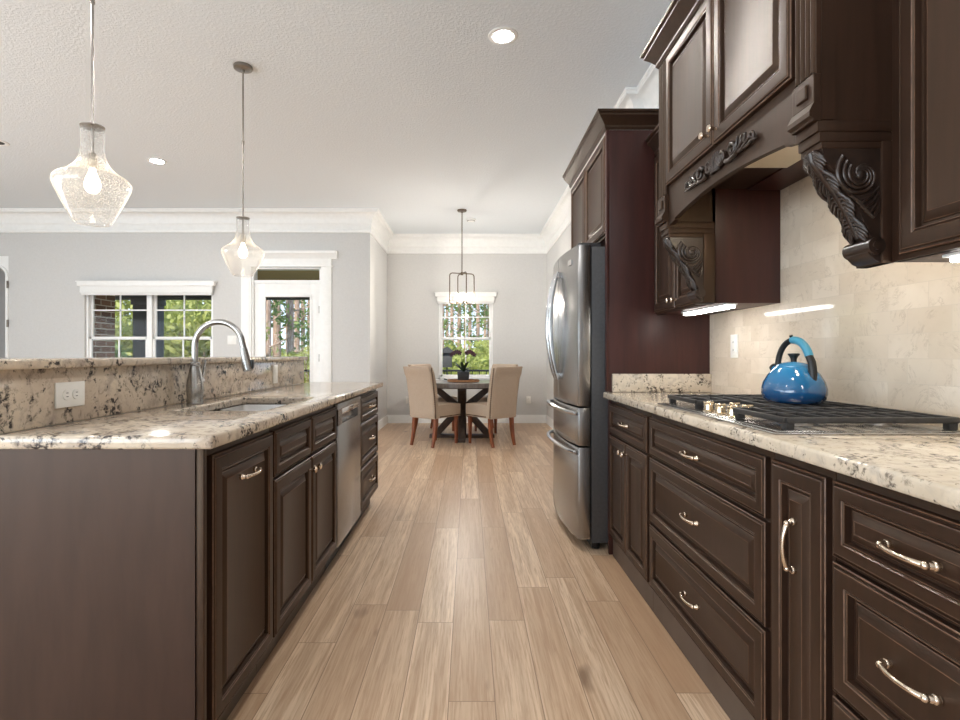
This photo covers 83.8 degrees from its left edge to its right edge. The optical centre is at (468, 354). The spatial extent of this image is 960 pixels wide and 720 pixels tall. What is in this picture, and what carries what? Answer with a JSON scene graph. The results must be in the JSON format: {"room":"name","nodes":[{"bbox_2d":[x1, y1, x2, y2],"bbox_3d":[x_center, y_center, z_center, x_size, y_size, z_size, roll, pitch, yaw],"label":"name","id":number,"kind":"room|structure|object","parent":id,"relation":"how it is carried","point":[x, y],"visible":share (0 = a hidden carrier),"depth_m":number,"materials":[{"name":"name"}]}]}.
{"room":"kitchen","nodes":[
{"label":"kitchen","id":0,"kind":"room"},
{"bbox_2d":[0,268,4,357],"bbox_3d":[-7.075,-0.180,8.070,2.150,2.800,1.259,0,0,0],"label":"wall","id":1,"kind":"structure","parent":0,"point":[2,273],"depth_m":8.60,"materials":[{"name":"paint"}]},
{"bbox_2d":[0,384,295,434],"bbox_3d":[-1.302,0.580,2.655,0.115,1.080,2.570,0,0,0],"label":"wall","id":2,"kind":"structure","parent":0,"point":[294,384],"depth_m":1.87,"materials":[{"name":"paint"}]},
{"bbox_2d":[0,360,303,433],"bbox_3d":[-1.232,0.122,2.665,0.024,0.166,2.590,0,0,0],"label":"backsplash","id":3,"kind":"structure","parent":2,"relation":"attached to","point":[27,396],"depth_m":1.85,"materials":[{"name":"beige stone"}]},
{"bbox_2d":[55,381,84,408],"bbox_3d":[-1.215,0.120,1.632,0.010,0.076,0.118,0,0,0],"label":"wall outlet","id":4,"kind":"object","parent":3,"relation":"attached to","point":[67,394],"visible":1,"depth_m":1.62,"materials":[{"name":"white plastic"}]},
{"bbox_2d":[62,389,70,399],"bbox_3d":[-1.213,0.120,1.613,0.005,0.033,0.033,0,0,0],"label":"socket","id":5,"kind":"object","parent":4,"relation":"attached to","point":[66,393],"depth_m":1.61,"materials":[{"name":"white plastic"}]},
{"bbox_2d":[72,389,79,398],"bbox_3d":[-1.213,0.120,1.651,0.005,0.033,0.033,0,0,0],"label":"socket","id":6,"kind":"object","parent":4,"relation":"attached to","point":[75,392],"depth_m":1.65,"materials":[{"name":"white plastic"}]},
{"bbox_2d":[273,365,277,383],"bbox_3d":[-1.215,0.120,3.360,0.008,0.115,0.072,0,0,0],"label":"wall switch","id":7,"kind":"object","parent":3,"relation":"attached to","point":[275,367],"visible":1,"depth_m":3.35,"materials":[{"name":"white plastic"}]},
{"bbox_2d":[0,356,307,369],"bbox_3d":[-1.427,0.025,2.663,0.465,0.028,2.635,0,0,0],"label":"bar","id":8,"kind":"object","parent":2,"relation":"on","point":[5,363],"visible":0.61,"depth_m":1.80,"materials":[{"name":"beige stone"}]},
{"bbox_2d":[0,233,359,381],"bbox_3d":[-4.820,-0.425,7.370,6.660,3.090,0.140,0,0,0],"label":"wall","id":9,"kind":"structure","parent":0,"point":[47,308],"depth_m":7.30,"materials":[{"name":"paint"}]},
{"bbox_2d":[0,256,8,357],"bbox_3d":[-6.986,-0.115,7.360,1.428,2.470,0.160,0,0,0],"label":"door","id":10,"kind":"structure","parent":9,"relation":"in","point":[3,259],"depth_m":7.29,"materials":[{"name":"white paint"}]},
{"bbox_2d":[75,281,216,294],"bbox_3d":[-4.370,-0.908,7.253,1.873,0.190,0.095,0,0,0],"label":"cornice","id":11,"kind":"structure","parent":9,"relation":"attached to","point":[86,287],"depth_m":7.23,"materials":[{"name":"white paint"}]},
{"bbox_2d":[86,295,212,357],"bbox_3d":[-4.370,-0.235,7.335,1.853,1.530,0.170,0,0,0],"label":"window","id":12,"kind":"structure","parent":9,"relation":"in","point":[152,310],"depth_m":7.35,"materials":[{"name":"white paint"}]},
{"bbox_2d":[227,336,235,343],"bbox_3d":[-3.234,-0.205,7.295,0.120,0.118,0.008,0,0,0],"label":"wall switch","id":13,"kind":"object","parent":9,"relation":"attached to","point":[230,339],"visible":1,"depth_m":7.29,"materials":[{"name":"white plastic"}]},
{"bbox_2d":[233,251,336,381],"bbox_3d":[-2.490,-0.145,7.330,1.389,2.530,0.220,0,0,0],"label":"door","id":14,"kind":"structure","parent":9,"relation":"in","point":[254,292],"depth_m":7.28,"materials":[{"name":"white paint"}]},
{"bbox_2d":[0,0,671,233],"bbox_3d":[-3.300,-2.020,2.880,9.800,0.100,12.160,0,0,0],"label":"ceiling","id":15,"kind":"structure","parent":0,"point":[407,110],"depth_m":4.08,"materials":[{"name":"white paint"}]},
{"bbox_2d":[0,140,9,145],"bbox_3d":[-4.367,-1.966,4.950,0.184,0.008,0.184,0,0,0],"label":"recessed light","id":16,"kind":"object","parent":15,"relation":"in","point":[2,143],"visible":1,"depth_m":4.97,"materials":[{"name":"white paint"}]},
{"bbox_2d":[50,0,131,226],"bbox_3d":[-1.541,-1.254,2.190,0.276,1.432,0.276,0,0,0],"label":"pendant lamp","id":17,"kind":"object","parent":15,"relation":"hanging from","point":[92,184],"visible":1,"depth_m":2.19,"materials":[{"name":"clear glass"}]},
{"bbox_2d":[87,128,97,168],"bbox_3d":[-1.541,-0.848,2.190,0.035,0.165,0.035,0,0,0],"label":"socket","id":18,"kind":"object","parent":17,"relation":"attached to","point":[92,159],"depth_m":2.18,"materials":[{"name":"silver"}]},
{"bbox_2d":[146,158,166,163],"bbox_3d":[-3.167,-1.966,5.430,0.184,0.008,0.184,0,0,0],"label":"recessed light","id":19,"kind":"object","parent":15,"relation":"in","point":[152,160],"visible":1,"depth_m":5.42,"materials":[{"name":"white paint"}]},
{"bbox_2d":[221,61,264,276],"bbox_3d":[-1.542,-1.254,3.650,0.276,1.432,0.276,0,0,0],"label":"pendant lamp","id":20,"kind":"object","parent":15,"relation":"hanging from","point":[242,67],"visible":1,"depth_m":3.64,"materials":[{"name":"clear glass"}]},
{"bbox_2d":[240,219,245,242],"bbox_3d":[-1.542,-0.848,3.650,0.035,0.165,0.035,0,0,0],"label":"socket","id":21,"kind":"object","parent":20,"relation":"attached to","point":[242,237],"depth_m":3.64,"materials":[{"name":"silver metal"}]},
{"bbox_2d":[449,209,474,304],"bbox_3d":[-0.095,-1.329,7.270,0.262,1.282,0.262,0,0,25],"label":"chandelier","id":22,"kind":"object","parent":15,"relation":"hanging from","point":[458,210],"visible":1,"depth_m":7.24,"materials":[{"name":"brown metal"}]},
{"bbox_2d":[466,218,475,221],"bbox_3d":[0.029,-1.952,7.750,0.140,0.035,0.140,0,0,0],"label":"smoke detector","id":23,"kind":"object","parent":15,"relation":"attached to","point":[467,219],"visible":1,"depth_m":7.71,"materials":[{"name":"white paint"}]},
{"bbox_2d":[488,27,517,44],"bbox_3d":[0.210,-1.966,3.300,0.184,0.008,0.184,0,0,0],"label":"recessed light","id":24,"kind":"object","parent":15,"relation":"in","point":[499,35],"visible":1,"depth_m":3.29,"materials":[{"name":"white paint"}]},
{"bbox_2d":[360,233,386,420],"bbox_3d":[-1.420,-0.425,8.055,0.140,3.090,1.510,0,0,0],"label":"wall","id":25,"kind":"structure","parent":0,"point":[373,258],"depth_m":7.64,"materials":[{"name":"paint"}]},
{"bbox_2d":[0,63,658,253],"bbox_3d":[-3.320,-1.819,2.905,9.360,0.300,11.810,0,0,0],"label":"trim","id":26,"kind":"structure","parent":25,"relation":"attached to","point":[646,93],"depth_m":7.27,"materials":[{"name":"white paint"}]},
{"bbox_2d":[387,254,546,414],"bbox_3d":[0.010,-0.425,8.880,3.000,3.090,0.140,0,0,0],"label":"wall","id":27,"kind":"structure","parent":0,"point":[519,281],"depth_m":8.81,"materials":[{"name":"paint"}]},
{"bbox_2d":[436,304,492,379],"bbox_3d":[-0.053,-0.275,8.845,0.998,1.410,0.170,0,0,0],"label":"window","id":28,"kind":"structure","parent":27,"relation":"in","point":[490,338],"depth_m":8.86,"materials":[{"name":"white paint"}]},
{"bbox_2d":[434,292,496,303],"bbox_3d":[-0.053,-0.934,8.762,1.018,0.190,0.095,0,0,0],"label":"cornice","id":29,"kind":"structure","parent":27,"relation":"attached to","point":[442,297],"depth_m":8.74,"materials":[{"name":"white paint"}]},
{"bbox_2d":[526,396,530,403],"bbox_3d":[0.980,0.740,8.805,0.072,0.118,0.010,0,0,0],"label":"wall outlet","id":30,"kind":"object","parent":27,"relation":"attached to","point":[528,398],"visible":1,"depth_m":8.80,"materials":[{"name":"white plastic"}]},
{"bbox_2d":[227,423,729,719],"bbox_3d":[-3.300,1.180,2.880,9.800,0.120,12.160,0,0,0],"label":"floor","id":31,"kind":"structure","parent":0,"point":[461,590],"depth_m":2.27,"materials":[{"name":"brown wood"}]},
{"bbox_2d":[0,428,272,719],"bbox_3d":[-0.933,0.681,1.625,0.573,0.878,0.499,0,0,0],"label":"base cabinet","id":32,"kind":"object","parent":31,"relation":"on","point":[239,473],"depth_m":1.38,"materials":[{"name":"brown wood"}]},
{"bbox_2d":[0,382,382,448],"bbox_3d":[-0.937,0.224,2.721,0.566,0.036,2.718,0,0,0],"label":"countertop","id":33,"kind":"structure","parent":32,"relation":"on","point":[180,426],"depth_m":1.63,"materials":[{"name":"beige stone"}]},
{"bbox_2d":[186,319,253,404],"bbox_3d":[-1.044,0.027,2.264,0.280,0.357,0.105,0,0,0],"label":"faucet","id":34,"kind":"object","parent":33,"relation":"on","point":[194,384],"visible":1,"depth_m":2.23,"materials":[{"name":"metal"}]},
{"bbox_2d":[220,405,282,410],"bbox_3d":[-0.932,0.332,2.300,0.345,0.177,0.650,0,0,0],"label":"sink","id":35,"kind":"object","parent":33,"relation":"in","point":[240,407],"visible":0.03,"depth_m":2.62,"materials":[{"name":"metal"}]},
{"bbox_2d":[214,404,335,673],"bbox_3d":[-0.924,0.681,2.321,0.552,0.878,0.890,0,0,0],"label":"base cabinet","id":36,"kind":"object","parent":31,"relation":"on","point":[304,447],"visible":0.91,"depth_m":2.20,"materials":[{"name":"brown wood"}]},
{"bbox_2d":[325,396,360,569],"bbox_3d":[-0.948,0.685,3.062,0.544,0.870,0.576,0,0,0],"label":"dishwasher","id":37,"kind":"object","parent":31,"relation":"on","point":[348,412],"visible":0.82,"depth_m":3.00,"materials":[{"name":"silver metal"}]},
{"bbox_2d":[350,389,377,532],"bbox_3d":[-0.923,0.681,3.693,0.553,0.878,0.672,0,0,0],"label":"base cabinet","id":38,"kind":"object","parent":31,"relation":"on","point":[369,400],"visible":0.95,"depth_m":3.66,"materials":[{"name":"brown wood"}]},
{"bbox_2d":[403,366,460,447],"bbox_3d":[-0.459,0.632,6.700,0.446,0.984,0.632,0,0,37],"label":"dining chair","id":39,"kind":"object","parent":31,"relation":"on","point":[421,381],"visible":1,"depth_m":6.52,"materials":[{"name":"beige fabric"}]},
{"bbox_2d":[408,364,456,430],"bbox_3d":[-0.542,0.632,7.917,0.632,0.984,0.446,0,0,41],"label":"dining chair","id":40,"kind":"object","parent":31,"relation":"on","point":[440,399],"visible":0.12,"depth_m":7.93,"materials":[{"name":"beige fabric"}]},
{"bbox_2d":[429,380,494,442],"bbox_3d":[-0.095,0.739,7.270,1.174,0.762,1.174,0,0,0],"label":"dining table","id":41,"kind":"object","parent":31,"relation":"on","point":[441,384],"visible":0.74,"depth_m":7.22,"materials":[{"name":"brown wood"}]},
{"bbox_2d":[444,378,478,382],"bbox_3d":[-0.075,0.336,7.150,0.429,0.044,0.429,0,0,41],"label":"serving tray","id":42,"kind":"object","parent":41,"relation":"on","point":[448,380],"visible":0.94,"depth_m":6.98,"materials":[{"name":"brown wood"}]},
{"bbox_2d":[449,349,476,379],"bbox_3d":[-0.081,0.136,7.167,0.365,0.423,0.364,0,0,0],"label":"potted orchid","id":43,"kind":"object","parent":42,"relation":"on","point":[462,375],"visible":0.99,"depth_m":7.11,"materials":[{"name":"grey ceramic"}]},
{"bbox_2d":[466,366,522,447],"bbox_3d":[0.309,0.632,6.700,0.446,0.984,0.632,0,0,-37],"label":"dining chair","id":44,"kind":"object","parent":31,"relation":"on","point":[504,381],"visible":1,"depth_m":6.52,"materials":[{"name":"beige fabric"}]},
{"bbox_2d":[474,364,517,432],"bbox_3d":[0.393,0.632,7.966,0.446,0.984,0.632,0,0,36],"label":"dining chair","id":45,"kind":"object","parent":31,"relation":"on","point":[484,398],"visible":0.1,"depth_m":7.84,"materials":[{"name":"beige fabric"}]},
{"bbox_2d":[545,243,607,548],"bbox_3d":[0.918,0.236,3.505,0.823,1.768,0.906,0,0,0],"label":"refrigerator","id":46,"kind":"object","parent":31,"relation":"on","point":[575,307],"visible":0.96,"depth_m":3.06,"materials":[{"name":"metal"}]},
{"bbox_2d":[609,401,653,611],"bbox_3d":[1.046,0.681,2.657,0.608,0.878,0.654,0,0,0],"label":"base cabinet","id":47,"kind":"object","parent":31,"relation":"on","point":[629,455],"visible":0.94,"depth_m":2.60,"materials":[{"name":"brown wood"}]},
{"bbox_2d":[605,130,709,554],"bbox_3d":[1.065,-0.071,3.013,0.589,2.382,0.029,0,0,0],"label":"end panel","id":48,"kind":"object","parent":31,"relation":"on","point":[638,340],"visible":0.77,"depth_m":3.00,"materials":[{"name":"brown wood"}]},
{"bbox_2d":[649,414,774,719],"bbox_3d":[1.046,0.681,1.860,0.608,0.878,0.936,0,0,0],"label":"base cabinet","id":49,"kind":"object","parent":31,"relation":"on","point":[710,494],"visible":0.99,"depth_m":1.70,"materials":[{"name":"brown wood"}]},
{"bbox_2d":[772,453,836,719],"bbox_3d":[1.046,0.681,1.274,0.608,0.878,0.231,0,0,0],"label":"base cabinet","id":50,"kind":"object","parent":31,"relation":"on","point":[802,557],"visible":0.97,"depth_m":1.26,"materials":[{"name":"brown wood"}]},
{"bbox_2d":[832,473,959,719],"bbox_3d":[1.046,0.681,0.936,0.608,0.878,0.441,0,0,0],"label":"base cabinet","id":51,"kind":"object","parent":31,"relation":"on","point":[896,570],"visible":0.99,"depth_m":0.98,"materials":[{"name":"brown wood"}]},
{"bbox_2d":[603,392,959,510],"bbox_3d":[1.050,0.224,1.850,0.599,0.036,2.290,0,0,0],"label":"countertop","id":52,"kind":"structure","parent":51,"relation":"on","point":[924,467],"depth_m":1.17,"materials":[{"name":"beige stone"}]},
{"bbox_2d":[612,374,710,391],"bbox_3d":[1.075,0.155,2.987,0.549,0.100,0.024,0,0,0],"label":"granite upstand","id":53,"kind":"object","parent":52,"relation":"on","point":[620,382],"visible":1,"depth_m":2.98,"materials":[{"name":"beige stone"}]},
{"bbox_2d":[658,394,959,434],"bbox_3d":[1.045,0.184,1.801,0.520,0.044,0.858,0,0,0],"label":"cooktop","id":54,"kind":"object","parent":52,"relation":"in","point":[752,411],"visible":0.91,"depth_m":1.51,"materials":[{"name":"metal"}]},
{"bbox_2d":[761,335,827,403],"bbox_3d":[1.120,0.046,1.845,0.199,0.232,0.199,0,0,0],"label":"kettle","id":55,"kind":"object","parent":54,"relation":"on","point":[791,382],"visible":1,"depth_m":1.78,"materials":[{"name":"blue metal"}]},
{"bbox_2d":[547,223,570,418],"bbox_3d":[1.395,-0.425,6.435,0.230,3.090,4.750,0,0,0],"label":"wall","id":56,"kind":"structure","parent":0,"point":[562,245],"depth_m":8.20,"materials":[{"name":"paint"}]},
{"bbox_2d":[378,415,553,430],"bbox_3d":[-0.303,1.052,6.435,3.166,0.135,4.750,0,0,0],"label":"baseboard","id":57,"kind":"structure","parent":56,"relation":"attached to","point":[546,419],"depth_m":8.79,"materials":[{"name":"white paint"}]},
{"bbox_2d":[563,108,658,248],"bbox_3d":[1.033,-1.016,3.493,0.650,0.673,1.114,0,0,0],"label":"upper cabinet","id":58,"kind":"object","parent":56,"relation":"attached to","point":[588,192],"visible":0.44,"depth_m":3.26,"materials":[{"name":"brown wood"}]},
{"bbox_3d":[1.435,-0.425,0.530,0.150,3.090,7.060,0,0,0],"label":"wall","id":59,"kind":"structure","parent":0,"visible":0},
{"bbox_2d":[645,124,779,314],"bbox_3d":[1.168,-0.715,2.627,0.362,0.980,0.739,0,0,0],"label":"upper cabinet","id":60,"kind":"object","parent":59,"relation":"attached to","point":[746,222],"visible":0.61,"depth_m":2.32,"materials":[{"name":"brown wood"}]},
{"bbox_2d":[681,303,736,315],"bbox_3d":[1.137,-0.215,2.560,0.055,0.020,0.480,0,0,0],"label":"light","id":61,"kind":"object","parent":60,"relation":"attached to","point":[724,306],"visible":1,"depth_m":2.48,"materials":[{"name":"white paint"}]},
{"bbox_2d":[640,0,893,304],"bbox_3d":[1.065,-0.793,1.837,0.567,1.139,1.199,0,0,0],"label":"range hood","id":62,"kind":"object","parent":59,"relation":"attached to","point":[742,82],"visible":1,"depth_m":1.53,"materials":[{"name":"brown wood"}]},
{"bbox_2d":[745,145,800,167],"bbox_3d":[1.048,-0.707,1.685,0.295,0.022,0.650,0,0,0],"label":"hood insert","id":63,"kind":"object","parent":62,"relation":"attached to","point":[786,157],"visible":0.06,"depth_m":1.92,"materials":[{"name":"metal"}]},
{"bbox_2d":[710,176,959,429],"bbox_3d":[1.355,-0.270,1.800,0.010,1.020,2.400,0,0,0],"label":"wall tile","id":64,"kind":"structure","parent":59,"relation":"attached to","point":[888,335],"depth_m":1.90,"materials":[{"name":"tile"}]},
{"bbox_2d":[730,334,737,357],"bbox_3d":[1.345,-0.045,2.715,0.009,0.118,0.072,0,0,0],"label":"wall outlet","id":65,"kind":"object","parent":64,"relation":"attached to","point":[733,338],"visible":1,"depth_m":2.71,"materials":[{"name":"white plastic"}]},
{"bbox_2d":[892,0,959,261],"bbox_3d":[1.177,-0.752,0.960,0.344,1.055,0.680,0,0,0],"label":"upper cabinet","id":66,"kind":"object","parent":59,"relation":"attached to","point":[925,33],"visible":0.99,"depth_m":1.19,"materials":[{"name":"brown wood"}]},
{"bbox_2d":[942,251,959,261],"bbox_3d":[1.087,-0.215,0.950,0.055,0.020,0.500,0,0,0],"label":"light","id":67,"kind":"object","parent":66,"relation":"attached to","point":[955,256],"visible":1,"depth_m":1.18,"materials":[{"name":"white paint"}]},
{"bbox_2d":[950,256,959,261],"bbox_3d":[1.087,-0.211,0.947,0.043,0.012,0.482,0,0,0],"label":"diffuser","id":68,"kind":"object","parent":67,"relation":"attached to","point":[952,258],"depth_m":1.17,"materials":[{"name":"white plastic"}]},
{"label":"outside","id":69,"kind":"structure","parent":0,"visible":0},
{"bbox_3d":[0.000,1.870,40.600,80.000,0.300,58.800,0,0,0],"label":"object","id":70,"kind":"structure","parent":69,"visible":0},
{"bbox_2d":[115,300,132,327],"bbox_3d":[-10.708,-0.252,16.093,3.575,3.963,2.270,0,0,42],"label":"shrub","id":71,"kind":"object","parent":70,"relation":"on","point":[125,313],"visible":0.06,"depth_m":16.17,"materials":[{"name":"green plant"}]},
{"bbox_2d":[115,342,132,356],"bbox_3d":[-8.683,0.713,12.646,1.847,2.034,1.855,0,0,0],"label":"shrub","id":72,"kind":"object","parent":70,"relation":"on","point":[123,353],"visible":0.03,"depth_m":12.72,"materials":[{"name":"green plant"}]},
{"bbox_2d":[117,313,181,356],"bbox_3d":[-8.779,0.278,14.050,2.750,2.904,2.238,0,0,17],"label":"shrub","id":73,"kind":"object","parent":70,"relation":"on","point":[165,314],"visible":0.03,"depth_m":13.38,"materials":[{"name":"green plant"}]},
{"bbox_2d":[115,300,201,331],"bbox_3d":[-10.014,-0.525,16.855,3.561,4.510,3.170,0,0,0],"label":"shrub","id":74,"kind":"object","parent":70,"relation":"on","point":[128,301],"visible":0.02,"depth_m":16.23,"materials":[{"name":"green plant"}]},
{"bbox_2d":[115,300,210,356],"bbox_3d":[-7.986,0.151,13.933,3.113,3.160,2.736,0,0,0],"label":"shrub","id":75,"kind":"object","parent":70,"relation":"on","point":[124,318],"visible":0.09,"depth_m":13.25,"materials":[{"name":"green plant"}]},
{"bbox_2d":[125,300,210,355],"bbox_3d":[-8.027,-0.199,15.049,3.362,3.857,3.083,0,0,0],"label":"shrub","id":76,"kind":"object","parent":70,"relation":"on","point":[194,302],"visible":0.09,"depth_m":14.23,"materials":[{"name":"green plant"}]},
{"bbox_2d":[132,302,269,356],"bbox_3d":[-6.666,0.217,13.369,3.102,3.028,2.351,0,0,0],"label":"shrub","id":77,"kind":"object","parent":70,"relation":"on","point":[204,350],"visible":0.24,"depth_m":12.70,"materials":[{"name":"green plant"}]},
{"bbox_2d":[266,300,301,355],"bbox_3d":[-6.413,-6.382,16.971,2.133,16.204,2.176,0,0,-12],"label":"pine tree","id":78,"kind":"object","parent":70,"relation":"on","point":[269,320],"visible":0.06,"depth_m":16.94,"materials":[{"name":"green plant"}]},
{"bbox_2d":[271,300,303,355],"bbox_3d":[-6.726,-5.940,19.035,1.839,15.321,1.932,0,0,-13],"label":"pine tree","id":79,"kind":"object","parent":70,"relation":"on","point":[277,337],"visible":0.02,"depth_m":18.88,"materials":[{"name":"green plant"}]},
{"bbox_2d":[271,347,305,355],"bbox_3d":[-8.161,0.695,23.805,3.637,2.088,3.022,0,0,0],"label":"shrub","id":80,"kind":"object","parent":70,"relation":"on","point":[282,353],"visible":0.02,"depth_m":23.41,"materials":[{"name":"green plant"}]},
{"bbox_2d":[271,300,309,354],"bbox_3d":[-6.097,-5.462,17.919,2.107,14.365,1.959,0,0,0],"label":"pine tree","id":81,"kind":"object","parent":70,"relation":"on","point":[289,304],"visible":0.17,"depth_m":17.91,"materials":[{"name":"green plant"}]},
{"bbox_2d":[281,300,309,354],"bbox_3d":[-8.089,-5.315,26.050,2.234,14.070,1.906,0,0,0],"label":"pine tree","id":82,"kind":"object","parent":70,"relation":"on","point":[302,304],"visible":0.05,"depth_m":25.91,"materials":[{"name":"green plant"}]},
{"bbox_2d":[282,300,309,351],"bbox_3d":[-7.073,-5.270,22.021,2.222,13.980,1.947,0,0,13],"label":"pine tree","id":83,"kind":"object","parent":70,"relation":"on","point":[297,315],"visible":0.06,"depth_m":21.91,"materials":[{"name":"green plant"}]},
{"bbox_2d":[283,350,309,382],"bbox_3d":[-4.707,0.787,15.078,2.023,1.892,1.956,0,0,0],"label":"shrub","id":84,"kind":"object","parent":70,"relation":"on","point":[291,353],"visible":0.06,"depth_m":14.64,"materials":[{"name":"green plant"}]},
{"bbox_2d":[295,343,309,383],"bbox_3d":[-4.142,0.614,14.681,2.342,2.234,1.682,0,0,32],"label":"shrub","id":85,"kind":"object","parent":70,"relation":"on","point":[306,363],"visible":0.07,"depth_m":14.32,"materials":[{"name":"green plant"}]},
{"bbox_2d":[300,300,309,354],"bbox_3d":[-9.010,-5.379,30.000,2.338,14.198,1.710,0,0,-18],"label":"pine tree","id":86,"kind":"object","parent":70,"relation":"on","point":[307,316],"visible":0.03,"depth_m":29.92,"materials":[{"name":"green plant"}]},
{"bbox_2d":[442,347,452,374],"bbox_3d":[-0.555,0.760,13.000,0.440,1.920,0.320,0,0,0],"label":"bird feeder","id":87,"kind":"object","parent":70,"relation":"on","point":[447,360],"visible":0.54,"depth_m":12.90,"materials":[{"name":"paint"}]},
{"bbox_2d":[442,304,456,348],"bbox_3d":[-1.087,-6.702,22.044,2.175,16.845,2.116,0,0,0],"label":"pine tree","id":88,"kind":"object","parent":70,"relation":"on","point":[446,308],"visible":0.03,"depth_m":21.95,"materials":[{"name":"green plant"}]},
{"bbox_2d":[444,304,454,342],"bbox_3d":[-1.687,-6.491,40.067,2.315,16.422,2.068,0,0,0],"label":"pine tree","id":89,"kind":"object","parent":70,"relation":"on","point":[447,312],"visible":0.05,"depth_m":39.90,"materials":[{"name":"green plant"}]},
{"bbox_2d":[442,355,460,374],"bbox_3d":[-1.212,0.852,16.050,2.268,1.764,1.993,0,0,0],"label":"shrub","id":90,"kind":"object","parent":70,"relation":"on","point":[454,359],"visible":0.08,"depth_m":15.67,"materials":[{"name":"green plant"}]},
{"bbox_2d":[444,304,464,347],"bbox_3d":[-0.971,-5.981,29.957,2.065,15.402,2.010,0,0,0],"label":"pine tree","id":91,"kind":"object","parent":70,"relation":"on","point":[451,330],"visible":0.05,"depth_m":29.91,"materials":[{"name":"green plant"}]},
{"bbox_2d":[444,304,473,355],"bbox_3d":[-0.500,-4.795,24.969,2.121,13.030,2.095,0,0,0],"label":"pine tree","id":92,"kind":"object","parent":70,"relation":"on","point":[457,308],"visible":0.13,"depth_m":24.91,"materials":[{"name":"green plant"}]},
{"bbox_2d":[444,340,480,355],"bbox_3d":[-0.991,0.480,24.786,4.335,2.515,3.392,0,0,-16],"label":"shrub","id":93,"kind":"object","parent":70,"relation":"on","point":[450,344],"visible":0.02,"depth_m":24.59,"materials":[{"name":"green plant"}]},
{"bbox_2d":[454,305,473,352],"bbox_3d":[-0.397,-6.475,41.935,2.330,16.391,2.035,0,0,0],"label":"pine tree","id":94,"kind":"object","parent":70,"relation":"on","point":[463,305],"visible":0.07,"depth_m":41.89,"materials":[{"name":"green plant"}]},
{"bbox_2d":[442,353,486,363],"bbox_3d":[-0.497,0.768,17.958,2.566,1.937,2.564,0,0,0],"label":"shrub","id":95,"kind":"object","parent":70,"relation":"on","point":[470,356],"visible":0.06,"depth_m":17.62,"materials":[{"name":"green plant"}]},
{"bbox_2d":[456,304,475,348],"bbox_3d":[-0.027,-5.003,34.029,2.070,13.445,1.991,0,0,0],"label":"pine tree","id":96,"kind":"object","parent":70,"relation":"on","point":[469,321],"visible":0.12,"depth_m":33.94,"materials":[{"name":"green plant"}]},
{"bbox_2d":[452,356,488,374],"bbox_3d":[0.184,0.868,13.922,1.409,1.728,1.650,0,0,0],"label":"shrub","id":97,"kind":"object","parent":70,"relation":"on","point":[484,365],"visible":0.09,"depth_m":13.92,"materials":[{"name":"green plant"}]},
{"bbox_2d":[456,304,488,354],"bbox_3d":[0.443,-4.982,24.021,2.356,13.403,1.920,0,0,0],"label":"pine tree","id":98,"kind":"object","parent":70,"relation":"on","point":[477,306],"visible":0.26,"depth_m":23.92,"materials":[{"name":"green plant"}]},
{"bbox_2d":[457,340,488,359],"bbox_3d":[0.351,0.486,21.905,3.722,2.502,3.485,0,0,0],"label":"shrub","id":99,"kind":"object","parent":70,"relation":"on","point":[475,350],"visible":0.06,"depth_m":21.89,"materials":[{"name":"green plant"}]},
{"bbox_2d":[472,304,486,336],"bbox_3d":[1.087,-4.947,38.010,1.951,13.334,2.088,0,0,0],"label":"pine tree","id":100,"kind":"object","parent":70,"relation":"on","point":[484,334],"visible":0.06,"depth_m":37.90,"materials":[{"name":"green plant"}]},
{"bbox_2d":[471,304,488,336],"bbox_3d":[1.042,-6.768,28.009,2.192,16.976,2.251,0,0,0],"label":"pine tree","id":101,"kind":"object","parent":70,"relation":"on","point":[481,306],"visible":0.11,"depth_m":27.94,"materials":[{"name":"green plant"}]},
{"bbox_2d":[476,340,488,357],"bbox_3d":[1.047,0.474,19.987,2.876,2.521,2.393,0,0,0],"label":"shrub","id":102,"kind":"object","parent":70,"relation":"on","point":[481,352],"visible":0.02,"depth_m":19.60,"materials":[{"name":"green plant"}]},
{"bbox_2d":[479,352,488,362],"bbox_3d":[0.931,0.725,15.566,1.655,2.016,2.055,0,0,0],"label":"shrub","id":103,"kind":"object","parent":70,"relation":"on","point":[484,356],"visible":0.02,"depth_m":15.59,"materials":[{"name":"green plant"}]},
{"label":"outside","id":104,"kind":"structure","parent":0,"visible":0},
{"bbox_2d":[258,271,318,279],"bbox_3d":[-6.775,-1.550,9.320,10.450,0.100,3.760,0,0,0],"label":"ceiling","id":105,"kind":"structure","parent":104,"point":[262,275],"depth_m":10.09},
{"bbox_2d":[115,295,309,299],"bbox_3d":[-6.775,-1.320,10.975,10.450,0.360,0.250,0,0,0],"label":"beam","id":106,"kind":"structure","parent":105,"relation":"attached to","point":[117,297],"depth_m":10.85,"materials":[{"name":"paint"}]},
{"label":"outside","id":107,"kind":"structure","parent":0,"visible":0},
{"bbox_3d":[-4.000,1.260,9.320,20.000,0.220,3.760,0,0,0],"label":"floor","id":108,"kind":"structure","parent":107,"visible":0},
{"bbox_2d":[93,295,114,357],"bbox_3d":[-5.661,-0.175,7.747,0.668,2.650,0.605,0,0,0],"label":"brick wall","id":109,"kind":"structure","parent":108,"relation":"on","point":[104,320],"depth_m":7.82,"materials":[{"name":"brown brick"}]},
{"bbox_2d":[131,299,165,356],"bbox_3d":[-6.571,0.005,10.970,0.549,2.290,0.360,0,0,0],"label":"porch post","id":110,"kind":"object","parent":108,"relation":"on","point":[139,317],"visible":0.41,"depth_m":10.82,"materials":[{"name":"paint"}]},
{"bbox_2d":[304,370,488,381],"bbox_3d":[-1.117,0.695,10.955,8.635,0.910,0.070,0,0,0],"label":"porch railing","id":111,"kind":"object","parent":108,"relation":"on","point":[444,371],"visible":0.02,"depth_m":10.93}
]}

